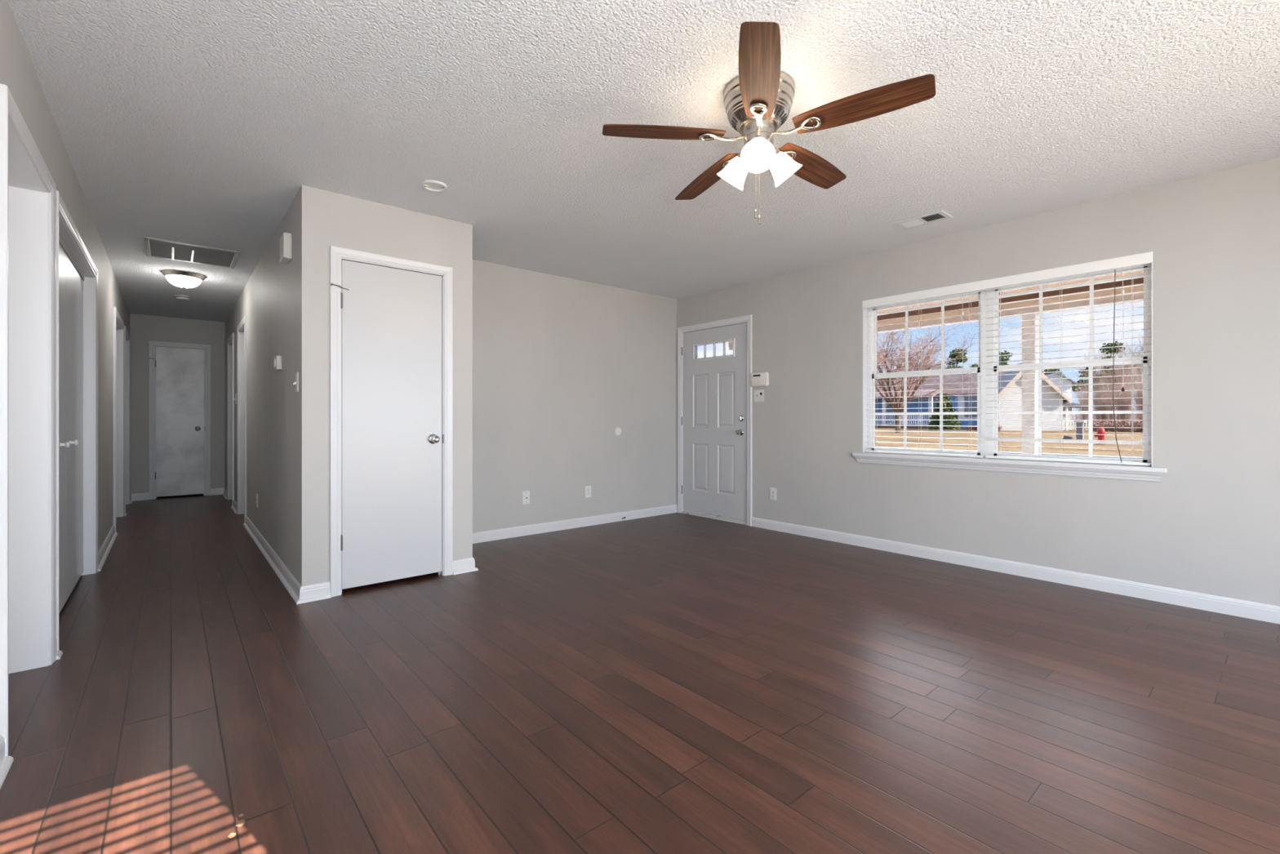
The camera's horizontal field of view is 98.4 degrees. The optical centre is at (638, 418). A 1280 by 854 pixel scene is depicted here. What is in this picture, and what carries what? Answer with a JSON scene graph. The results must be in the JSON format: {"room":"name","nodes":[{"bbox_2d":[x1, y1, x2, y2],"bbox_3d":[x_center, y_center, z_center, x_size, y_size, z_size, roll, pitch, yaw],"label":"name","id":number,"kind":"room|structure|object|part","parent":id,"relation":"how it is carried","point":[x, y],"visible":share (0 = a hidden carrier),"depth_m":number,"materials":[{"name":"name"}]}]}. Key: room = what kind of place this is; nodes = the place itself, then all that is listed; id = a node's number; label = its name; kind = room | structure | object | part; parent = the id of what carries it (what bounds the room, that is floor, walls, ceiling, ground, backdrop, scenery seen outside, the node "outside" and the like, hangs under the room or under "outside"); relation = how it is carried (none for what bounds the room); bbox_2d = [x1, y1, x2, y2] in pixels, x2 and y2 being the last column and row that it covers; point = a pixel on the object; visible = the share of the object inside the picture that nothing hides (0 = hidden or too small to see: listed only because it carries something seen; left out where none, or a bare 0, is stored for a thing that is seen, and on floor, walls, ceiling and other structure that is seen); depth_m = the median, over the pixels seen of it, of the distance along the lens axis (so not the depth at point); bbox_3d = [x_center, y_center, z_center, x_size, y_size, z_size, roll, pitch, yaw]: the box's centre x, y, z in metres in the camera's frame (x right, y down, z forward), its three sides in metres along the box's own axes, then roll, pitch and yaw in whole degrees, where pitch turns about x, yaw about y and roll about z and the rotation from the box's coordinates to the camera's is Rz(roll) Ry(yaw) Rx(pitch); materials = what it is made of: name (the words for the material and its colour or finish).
{"room":"empty living room","nodes":[
{"label":"empty living room","id":0,"kind":"room"},
{"bbox_2d":[0,0,129,551],"bbox_3d":[-3.258,-0.157,3.127,0.120,2.460,10.823,0,0,-40],"label":"wall","id":1,"kind":"structure","parent":0,"point":[17,72],"depth_m":3.48,"materials":[{"name":"paint"}]},
{"bbox_2d":[0,83,56,755],"bbox_3d":[-2.334,0.016,2.048,0.138,2.114,0.955,0,0,-40],"label":"door frame","id":2,"kind":"structure","parent":1,"relation":"attached to","point":[28,188],"depth_m":2.35,"materials":[{"name":"white paint"}]},
{"bbox_2d":[0,494,133,788],"bbox_3d":[-3.201,1.028,3.175,0.031,0.090,10.583,0,0,-40],"label":"baseboard","id":3,"kind":"structure","parent":1,"relation":"attached to","point":[6,762],"depth_m":2.50,"materials":[{"name":"white paint"}]},
{"bbox_2d":[58,235,84,613],"bbox_3d":[-3.268,0.040,3.155,0.072,2.023,1.660,0,0,-40],"label":"door","id":4,"kind":"structure","parent":1,"relation":"in","point":[71,278],"depth_m":3.29,"materials":[{"name":"grey paint"}]},
{"bbox_3d":[-3.125,0.143,3.013,0.037,0.033,0.033,0,0,-40],"label":"knob","id":5,"kind":"part","parent":4,"relation":"part of","materials":[{"name":"white paint"}]},
{"bbox_3d":[-3.360,0.143,3.290,0.037,0.033,0.033,0,0,-40],"label":"knob","id":6,"kind":"part","parent":4,"relation":"part of","materials":[{"name":"white paint"}]},
{"bbox_2d":[56,190,97,650],"bbox_3d":[-3.270,0.018,3.154,0.138,2.109,1.788,0,0,-40],"label":"door frame","id":7,"kind":"structure","parent":1,"relation":"attached to","point":[66,228],"depth_m":3.80,"materials":[{"name":"white paint"}]},
{"bbox_2d":[113,306,124,532],"bbox_3d":[-5.314,0.018,5.570,0.138,2.109,1.262,0,0,-40],"label":"door frame","id":8,"kind":"structure","parent":1,"relation":"attached to","point":[118,324],"depth_m":6.02,"materials":[{"name":"white paint"}]},
{"bbox_2d":[124,326,130,512],"bbox_3d":[-6.138,0.018,6.544,0.138,2.109,1.012,0,0,-40],"label":"door frame","id":9,"kind":"structure","parent":1,"relation":"attached to","point":[127,338],"depth_m":6.91,"materials":[{"name":"white paint"}]},
{"bbox_2d":[129,313,225,494],"bbox_3d":[-6.336,-0.157,7.533,1.113,2.460,0.120,0,0,-40],"label":"wall","id":10,"kind":"structure","parent":0,"point":[144,329],"depth_m":7.41,"materials":[{"name":"paint"}]},
{"bbox_2d":[131,488,223,500],"bbox_3d":[-6.242,1.028,7.514,0.965,0.090,0.031,0,0,-40],"label":"baseboard","id":11,"kind":"structure","parent":10,"relation":"attached to","point":[137,496],"depth_m":7.30,"materials":[{"name":"white paint"}]},
{"bbox_2d":[151,346,204,498],"bbox_3d":[-6.261,0.054,7.515,0.591,2.037,0.116,0,0,-40],"label":"door","id":12,"kind":"structure","parent":10,"relation":"in","point":[180,371],"depth_m":7.53,"materials":[{"name":"paint"}]},
{"bbox_3d":[-6.086,0.140,7.630,0.066,0.066,0.066,0,0,-40],"label":"knob","id":13,"kind":"part","parent":12,"relation":"part of","materials":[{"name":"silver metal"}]},
{"bbox_2d":[149,340,210,499],"bbox_3d":[-6.275,0.022,7.572,0.644,2.101,0.138,0,0,-40],"label":"door frame","id":14,"kind":"structure","parent":10,"relation":"attached to","point":[153,344],"depth_m":7.42,"materials":[{"name":"white paint"}]},
{"bbox_2d":[225,192,297,581],"bbox_3d":[-3.954,-0.157,5.671,0.120,2.460,6.039,0,0,-40],"label":"wall","id":15,"kind":"structure","parent":0,"point":[268,300],"depth_m":4.18,"materials":[{"name":"paint"}]},
{"bbox_2d":[226,333,234,505],"bbox_3d":[-5.147,0.018,7.068,0.138,2.109,0.852,0,0,-40],"label":"door frame","id":16,"kind":"structure","parent":15,"relation":"attached to","point":[230,341],"depth_m":7.31,"materials":[{"name":"white paint"}]},
{"bbox_2d":[236,315,246,522],"bbox_3d":[-4.204,0.018,5.953,0.138,2.109,0.852,0,0,-40],"label":"door frame","id":17,"kind":"structure","parent":15,"relation":"attached to","point":[242,326],"depth_m":6.20,"materials":[{"name":"white paint"}]},
{"bbox_2d":[256,493,257,506],"bbox_3d":[-3.387,0.726,4.902,0.009,0.116,0.072,0,0,-40],"label":"power outlet","id":18,"kind":"object","parent":15,"relation":"attached to","point":[256,493],"visible":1,"depth_m":4.89,"materials":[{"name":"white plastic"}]},
{"bbox_2d":[222,487,301,603],"bbox_3d":[-3.924,1.028,5.519,0.031,0.090,6.070,0,0,-40],"label":"baseboard","id":19,"kind":"structure","parent":15,"relation":"attached to","point":[287,579],"depth_m":4.02,"materials":[{"name":"white paint"}]},
{"bbox_2d":[273,355,282,370],"bbox_3d":[-2.506,-0.384,3.834,0.043,0.096,0.110,0,0,-40],"label":"thermostat","id":20,"kind":"object","parent":15,"relation":"attached to","point":[277,361],"visible":1,"depth_m":3.80,"materials":[{"name":"white plastic"}]},
{"bbox_3d":[-2.491,-0.384,3.846,0.006,0.092,0.100,0,0,-40],"label":"plate","id":21,"kind":"part","parent":20,"relation":"part of","materials":[{"name":"white plastic"}]},
{"bbox_2d":[280,232,291,264],"bbox_3d":[-2.276,-1.095,3.563,0.043,0.162,0.170,0,0,-40],"label":"door chime","id":22,"kind":"object","parent":15,"relation":"attached to","point":[286,238],"visible":1,"depth_m":3.51,"materials":[{"name":"white plastic"}]},
{"bbox_3d":[-2.262,-1.095,3.575,0.006,0.156,0.164,0,0,-40],"label":"plate","id":23,"kind":"part","parent":22,"relation":"part of","materials":[{"name":"white plastic"}]},
{"bbox_2d":[293,372,298,391],"bbox_3d":[-2.072,-0.219,3.336,0.024,0.118,0.072,0,0,-40],"label":"wall switch","id":24,"kind":"object","parent":15,"relation":"attached to","point":[296,383],"visible":1,"depth_m":3.33,"materials":[{"name":"white plastic"}]},
{"bbox_3d":[-2.066,-0.219,3.341,0.007,0.118,0.072,0,0,-40],"label":"plate","id":25,"kind":"part","parent":24,"relation":"part of","materials":[{"name":"white plastic"}]},
{"bbox_2d":[297,185,472,586],"bbox_3d":[-1.612,-0.157,3.619,1.043,2.460,0.120,0,0,-40],"label":"wall","id":26,"kind":"structure","parent":0,"point":[326,219],"depth_m":3.33,"materials":[{"name":"paint"}]},
{"bbox_2d":[330,259,444,592],"bbox_3d":[-1.594,0.049,3.553,0.697,2.048,0.116,0,0,-40],"label":"door","id":27,"kind":"structure","parent":26,"relation":"in","point":[391,317],"depth_m":3.56,"materials":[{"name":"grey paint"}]},
{"bbox_3d":[-1.369,0.138,3.711,0.066,0.066,0.066,0,0,-40],"label":"knob","id":28,"kind":"part","parent":27,"relation":"part of","materials":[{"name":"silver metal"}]},
{"bbox_2d":[296,557,478,604],"bbox_3d":[-1.564,1.028,3.561,1.105,0.090,0.031,0,0,-40],"label":"baseboard","id":29,"kind":"structure","parent":26,"relation":"attached to","point":[311,593],"depth_m":3.30,"materials":[{"name":"white paint"}]},
{"bbox_2d":[329,245,453,597],"bbox_3d":[-1.607,0.017,3.611,0.750,2.112,0.138,0,0,-40],"label":"door frame","id":30,"kind":"structure","parent":26,"relation":"attached to","point":[337,254],"depth_m":3.47,"materials":[{"name":"white paint"}]},
{"bbox_2d":[472,259,677,533],"bbox_3d":[-1.017,-0.157,5.177,3.724,2.460,0.120,0,0,-40],"label":"wall","id":31,"kind":"structure","parent":0,"point":[560,364],"depth_m":5.37,"materials":[{"name":"paint"}]},
{"bbox_2d":[522,490,529,504],"bbox_3d":[-1.031,0.725,5.077,0.074,0.122,0.014,0,0,-40],"label":"outlet","id":32,"kind":"object","parent":31,"relation":"attached to","point":[526,494],"visible":1,"depth_m":5.08,"materials":[{"name":"white plastic"}]},
{"bbox_2d":[472,504,677,543],"bbox_3d":[-0.622,1.028,5.424,2.775,0.090,0.013,0,0,-40],"label":"baseboard","id":33,"kind":"structure","parent":31,"relation":"attached to","point":[510,532],"depth_m":5.36,"materials":[{"name":"white paint"}]},
{"bbox_2d":[585,485,591,497],"bbox_3d":[-0.504,0.732,5.527,0.072,0.116,0.009,0,0,-40],"label":"power outlet","id":34,"kind":"object","parent":31,"relation":"attached to","point":[588,488],"visible":1,"depth_m":5.52,"materials":[{"name":"white plastic"}]},
{"bbox_2d":[614,426,621,435],"bbox_3d":[-0.212,0.135,5.775,0.086,0.086,0.007,0,0,-40],"label":"round cover plate","id":35,"kind":"object","parent":31,"relation":"attached to","point":[618,430],"visible":1,"depth_m":5.77,"materials":[{"name":"white plastic"}]},
{"bbox_2d":[0,493,1279,853],"bbox_3d":[-2.734,1.133,4.409,7.537,0.120,12.103,0,0,-40],"label":"floor","id":36,"kind":"structure","parent":0,"point":[674,682],"depth_m":2.04,"materials":[{"name":"brown wood"}]},
{"bbox_2d":[227,832,235,838],"bbox_3d":[-1.047,1.072,1.423,0.019,0.001,0.018,0,0,6],"label":"drip","id":37,"kind":"object","parent":36,"relation":"on","point":[232,834],"visible":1,"depth_m":1.42,"materials":[{"name":"beige"}]},
{"bbox_2d":[235,819,244,826],"bbox_3d":[-1.056,1.072,1.466,0.022,0.001,0.029,0,0,-40],"label":"drip","id":38,"kind":"object","parent":36,"relation":"on","point":[241,822],"visible":1,"depth_m":1.46,"materials":[{"name":"beige"}]},
{"bbox_2d":[7,0,1279,322],"bbox_3d":[-2.712,-1.442,4.414,7.577,0.150,12.123,0,0,-40],"label":"ceiling","id":39,"kind":"structure","parent":0,"point":[202,122],"depth_m":2.51,"materials":[{"name":"white paint"}]},
{"bbox_2d":[174,294,191,300],"bbox_3d":[-5.104,-1.347,6.187,0.140,0.041,0.140,0,0,-40],"label":"smoke detector","id":40,"kind":"object","parent":39,"relation":"attached to","point":[180,297],"visible":1,"depth_m":6.15,"materials":[{"name":"white plastic"}]},
{"bbox_2d":[160,269,206,288],"bbox_3d":[-4.310,-1.297,5.240,0.336,0.140,0.336,0,0,-40],"label":"ceiling lamp","id":41,"kind":"object","parent":39,"relation":"attached to","point":[181,278],"visible":1,"depth_m":5.16,"materials":[{"name":"white glass"}]},
{"bbox_2d":[143,235,239,268],"bbox_3d":[-3.687,-1.360,4.570,0.591,0.014,0.626,0,0,-40],"label":"ceiling vent","id":42,"kind":"object","parent":39,"relation":"in","point":[154,247],"visible":1,"depth_m":4.54,"materials":[{"name":"grey metal"}]},
{"bbox_2d":[421,179,447,191],"bbox_3d":[-1.197,-1.360,3.239,0.144,0.014,0.144,0,0,-40],"label":"smoke detector","id":43,"kind":"object","parent":39,"relation":"attached to","point":[428,184],"visible":1,"depth_m":3.23,"materials":[{"name":"white plastic"}]},
{"bbox_2d":[602,21,935,224],"bbox_3d":[0.537,-1.091,2.340,1.244,0.552,1.301,0,0,-40],"label":"ceiling fan","id":44,"kind":"object","parent":39,"relation":"hanging from","point":[757,102],"visible":1,"depth_m":2.20,"materials":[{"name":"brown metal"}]},
{"bbox_3d":[0.103,-1.171,2.264,0.500,0.006,0.141,-1,9,-6],"label":"blade","id":45,"kind":"part","parent":44,"relation":"part of","materials":[{"name":"brown wood"}]},
{"bbox_3d":[0.337,-1.159,2.672,0.141,0.006,0.500,-12,3,-24],"label":"blade","id":46,"kind":"part","parent":44,"relation":"part of","materials":[{"name":"brown wood"}]},
{"bbox_3d":[0.410,-1.053,2.390,0.132,0.139,0.138,0,0,-40],"label":"lamp shade","id":47,"kind":"part","parent":44,"relation":"part of","materials":[{"name":"white glass"}]},
{"bbox_3d":[0.490,-0.978,2.313,0.002,0.218,0.003,0,0,-40],"label":"pull chain","id":48,"kind":"part","parent":44,"relation":"part of","materials":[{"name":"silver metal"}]},
{"bbox_3d":[0.474,-1.053,2.179,0.135,0.139,0.130,0,0,-40],"label":"lamp shade","id":49,"kind":"part","parent":44,"relation":"part of","materials":[{"name":"white glass"}]},
{"bbox_3d":[0.484,-1.116,2.237,0.060,0.070,0.061,0,0,-40],"label":"light arm","id":50,"kind":"part","parent":44,"relation":"part of","materials":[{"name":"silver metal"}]},
{"bbox_3d":[0.506,-0.966,2.316,0.002,0.242,0.003,0,0,-40],"label":"pull chain","id":51,"kind":"part","parent":44,"relation":"part of","materials":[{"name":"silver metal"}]},
{"bbox_3d":[0.418,-1.188,1.915,0.141,0.006,0.500,10,0,12],"label":"blade","id":52,"kind":"part","parent":44,"relation":"part of","materials":[{"name":"brown wood"}]},
{"bbox_3d":[0.569,-1.116,2.326,0.059,0.070,0.061,0,0,-40],"label":"light arm","id":53,"kind":"part","parent":44,"relation":"part of","materials":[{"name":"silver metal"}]},
{"bbox_3d":[0.625,-1.053,2.337,0.138,0.139,0.128,0,0,-40],"label":"lamp shade","id":54,"kind":"part","parent":44,"relation":"part of","materials":[{"name":"white glass"}]},
{"bbox_3d":[0.798,-1.170,2.575,0.500,0.006,0.141,1,-14,-42],"label":"blade","id":55,"kind":"part","parent":44,"relation":"part of","materials":[{"name":"brown wood"}]},
{"bbox_3d":[0.848,-1.188,2.108,0.500,0.006,0.141,-2,-13,30],"label":"blade","id":56,"kind":"part","parent":44,"relation":"part of","materials":[{"name":"brown wood"}]},
{"bbox_2d":[893,209,952,229],"bbox_3d":[1.952,-1.361,3.802,0.192,0.011,0.318,0,0,-40],"label":"ceiling vent","id":57,"kind":"object","parent":39,"relation":"in","point":[938,215],"visible":1,"depth_m":3.79,"materials":[{"name":"white metal"}]},
{"bbox_2d":[677,157,1279,606],"bbox_3d":[2.228,-0.157,4.340,0.150,2.460,5.589,0,0,-40],"label":"wall","id":58,"kind":"structure","parent":0,"point":[1211,522],"depth_m":3.47,"materials":[{"name":"paint"}]},
{"bbox_2d":[681,322,746,524],"bbox_3d":[0.826,0.051,5.950,0.197,2.045,0.930,0,0,-40],"label":"door","id":59,"kind":"structure","parent":58,"relation":"in","point":[715,359],"depth_m":5.90,"materials":[{"name":"grey paint"}]},
{"bbox_3d":[0.799,-0.734,5.929,0.022,0.195,0.602,0,0,-40],"label":"light frame","id":60,"kind":"part","parent":59,"relation":"part of","materials":[{"name":"white paint"}]},
{"bbox_3d":[0.815,-0.734,5.943,0.004,0.143,0.550,0,0,-40],"label":"pane","id":61,"kind":"part","parent":59,"relation":"part of","materials":[{"name":"clear glass"}]},
{"bbox_3d":[1.019,0.140,5.620,0.066,0.066,0.066,0,0,-40],"label":"knob","id":62,"kind":"part","parent":59,"relation":"part of","materials":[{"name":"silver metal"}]},
{"bbox_2d":[677,314,751,525],"bbox_3d":[0.844,0.018,5.962,0.168,2.109,1.052,0,0,-40],"label":"door frame","id":63,"kind":"structure","parent":58,"relation":"attached to","point":[747,318],"depth_m":5.89,"materials":[{"name":"white paint"}]},
{"bbox_2d":[754,389,764,401],"bbox_3d":[1.181,-0.223,5.447,0.018,0.116,0.116,0,0,-40],"label":"wall switch","id":64,"kind":"object","parent":58,"relation":"attached to","point":[758,394],"visible":1,"depth_m":5.44,"materials":[{"name":"white plastic"}]},
{"bbox_2d":[750,371,768,386],"bbox_3d":[1.182,-0.383,5.433,0.034,0.140,0.211,0,0,-40],"label":"alarm keypad","id":65,"kind":"object","parent":58,"relation":"attached to","point":[757,379],"visible":1,"depth_m":5.41,"materials":[{"name":"white plastic"}]},
{"bbox_2d":[769,487,776,500],"bbox_3d":[1.295,0.726,5.319,0.009,0.116,0.072,0,0,-40],"label":"power outlet","id":66,"kind":"object","parent":58,"relation":"attached to","point":[772,491],"visible":1,"depth_m":5.32,"materials":[{"name":"white plastic"}]},
{"bbox_2d":[862,251,1152,466],"bbox_3d":[2.513,-0.349,3.998,0.145,1.275,1.796,0,0,-40],"label":"window","id":67,"kind":"structure","parent":58,"relation":"in","point":[911,399],"depth_m":3.91,"materials":[{"name":"white paint"}]},
{"bbox_2d":[865,289,984,457],"bbox_3d":[2.196,-0.348,4.317,0.065,1.261,0.884,0,0,-40],"label":"window blind","id":68,"kind":"object","parent":67,"relation":"attached to","point":[979,291],"visible":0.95,"depth_m":4.26,"materials":[{"name":"white plastic"}]},
{"bbox_3d":[2.199,0.274,4.319,0.040,0.016,0.872,0,0,-40],"label":"rail","id":69,"kind":"part","parent":68,"relation":"part of","materials":[{"name":"white plastic"}]},
{"bbox_3d":[2.199,-0.325,4.319,0.044,1.195,0.709,0,0,-40],"label":"ladder cord","id":70,"kind":"part","parent":68,"relation":"part of","materials":[{"name":"white fabric"}]},
{"bbox_3d":[2.380,-0.554,4.061,0.003,0.734,0.007,0,0,-26],"label":"lift cord","id":71,"kind":"part","parent":68,"relation":"part of","materials":[{"name":"white fabric"}]},
{"bbox_3d":[2.243,-0.051,4.363,0.024,0.656,0.825,0,0,-40],"label":"sash","id":72,"kind":"part","parent":67,"relation":"part of","materials":[{"name":"white plastic"}]},
{"bbox_3d":[2.243,-0.051,4.363,0.003,0.633,0.802,0,0,-40],"label":"pane","id":73,"kind":"part","parent":67,"relation":"part of","materials":[{"name":"clear glass"}]},
{"bbox_3d":[2.264,-0.644,4.381,0.024,0.621,0.825,0,0,-40],"label":"sash","id":74,"kind":"part","parent":67,"relation":"part of","materials":[{"name":"white plastic"}]},
{"bbox_3d":[2.265,-0.644,4.381,0.003,0.598,0.802,0,0,-40],"label":"pane","id":75,"kind":"part","parent":67,"relation":"part of","materials":[{"name":"clear glass"}]},
{"bbox_2d":[862,251,1152,308],"bbox_3d":[2.457,-0.953,3.950,0.008,0.064,1.792,0,0,-40],"label":"blind valance","id":76,"kind":"object","parent":67,"relation":"attached to","point":[1144,258],"visible":1,"depth_m":3.77,"materials":[{"name":"white plastic"}]},
{"bbox_2d":[983,262,1151,466],"bbox_3d":[2.775,-0.348,3.633,0.065,1.261,0.884,0,0,-40],"label":"window blind","id":77,"kind":"object","parent":67,"relation":"attached to","point":[1131,442],"visible":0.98,"depth_m":3.58,"materials":[{"name":"white plastic"}]},
{"bbox_3d":[2.778,0.274,3.635,0.040,0.016,0.872,0,0,-40],"label":"rail","id":78,"kind":"part","parent":77,"relation":"part of","materials":[{"name":"white plastic"}]},
{"bbox_3d":[2.959,-0.554,3.377,0.003,0.734,0.007,0,0,-26],"label":"lift cord","id":79,"kind":"part","parent":77,"relation":"part of","materials":[{"name":"white fabric"}]},
{"bbox_3d":[2.778,-0.325,3.635,0.044,1.195,0.709,0,0,-40],"label":"ladder cord","id":80,"kind":"part","parent":77,"relation":"part of","materials":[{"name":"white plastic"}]},
{"bbox_3d":[2.829,-0.051,3.672,0.003,0.633,0.802,0,0,-40],"label":"pane","id":81,"kind":"part","parent":67,"relation":"part of","materials":[{"name":"clear glass"}]},
{"bbox_3d":[2.828,-0.051,3.671,0.024,0.656,0.825,0,0,-40],"label":"sash","id":82,"kind":"part","parent":67,"relation":"part of","materials":[{"name":"white plastic"}]},
{"bbox_3d":[2.849,-0.644,3.689,0.024,0.621,0.825,0,0,-40],"label":"sash","id":83,"kind":"part","parent":67,"relation":"part of","materials":[{"name":"white plastic"}]},
{"bbox_3d":[2.850,-0.644,3.690,0.003,0.598,0.802,0,0,-40],"label":"pane","id":84,"kind":"part","parent":67,"relation":"part of","materials":[{"name":"clear glass"}]},
{"bbox_2d":[852,452,1167,481],"bbox_3d":[2.472,0.328,3.967,0.131,0.081,1.927,0,0,-40],"label":"window sill","id":85,"kind":"structure","parent":58,"relation":"attached to","point":[1058,468],"depth_m":3.74,"materials":[{"name":"white paint"}]},
{"bbox_2d":[751,516,1279,623],"bbox_3d":[2.511,1.028,3.880,0.013,0.090,4.280,0,0,-40],"label":"baseboard","id":86,"kind":"structure","parent":58,"relation":"attached to","point":[1233,606],"depth_m":3.61,"materials":[{"name":"white paint"}]}
]}

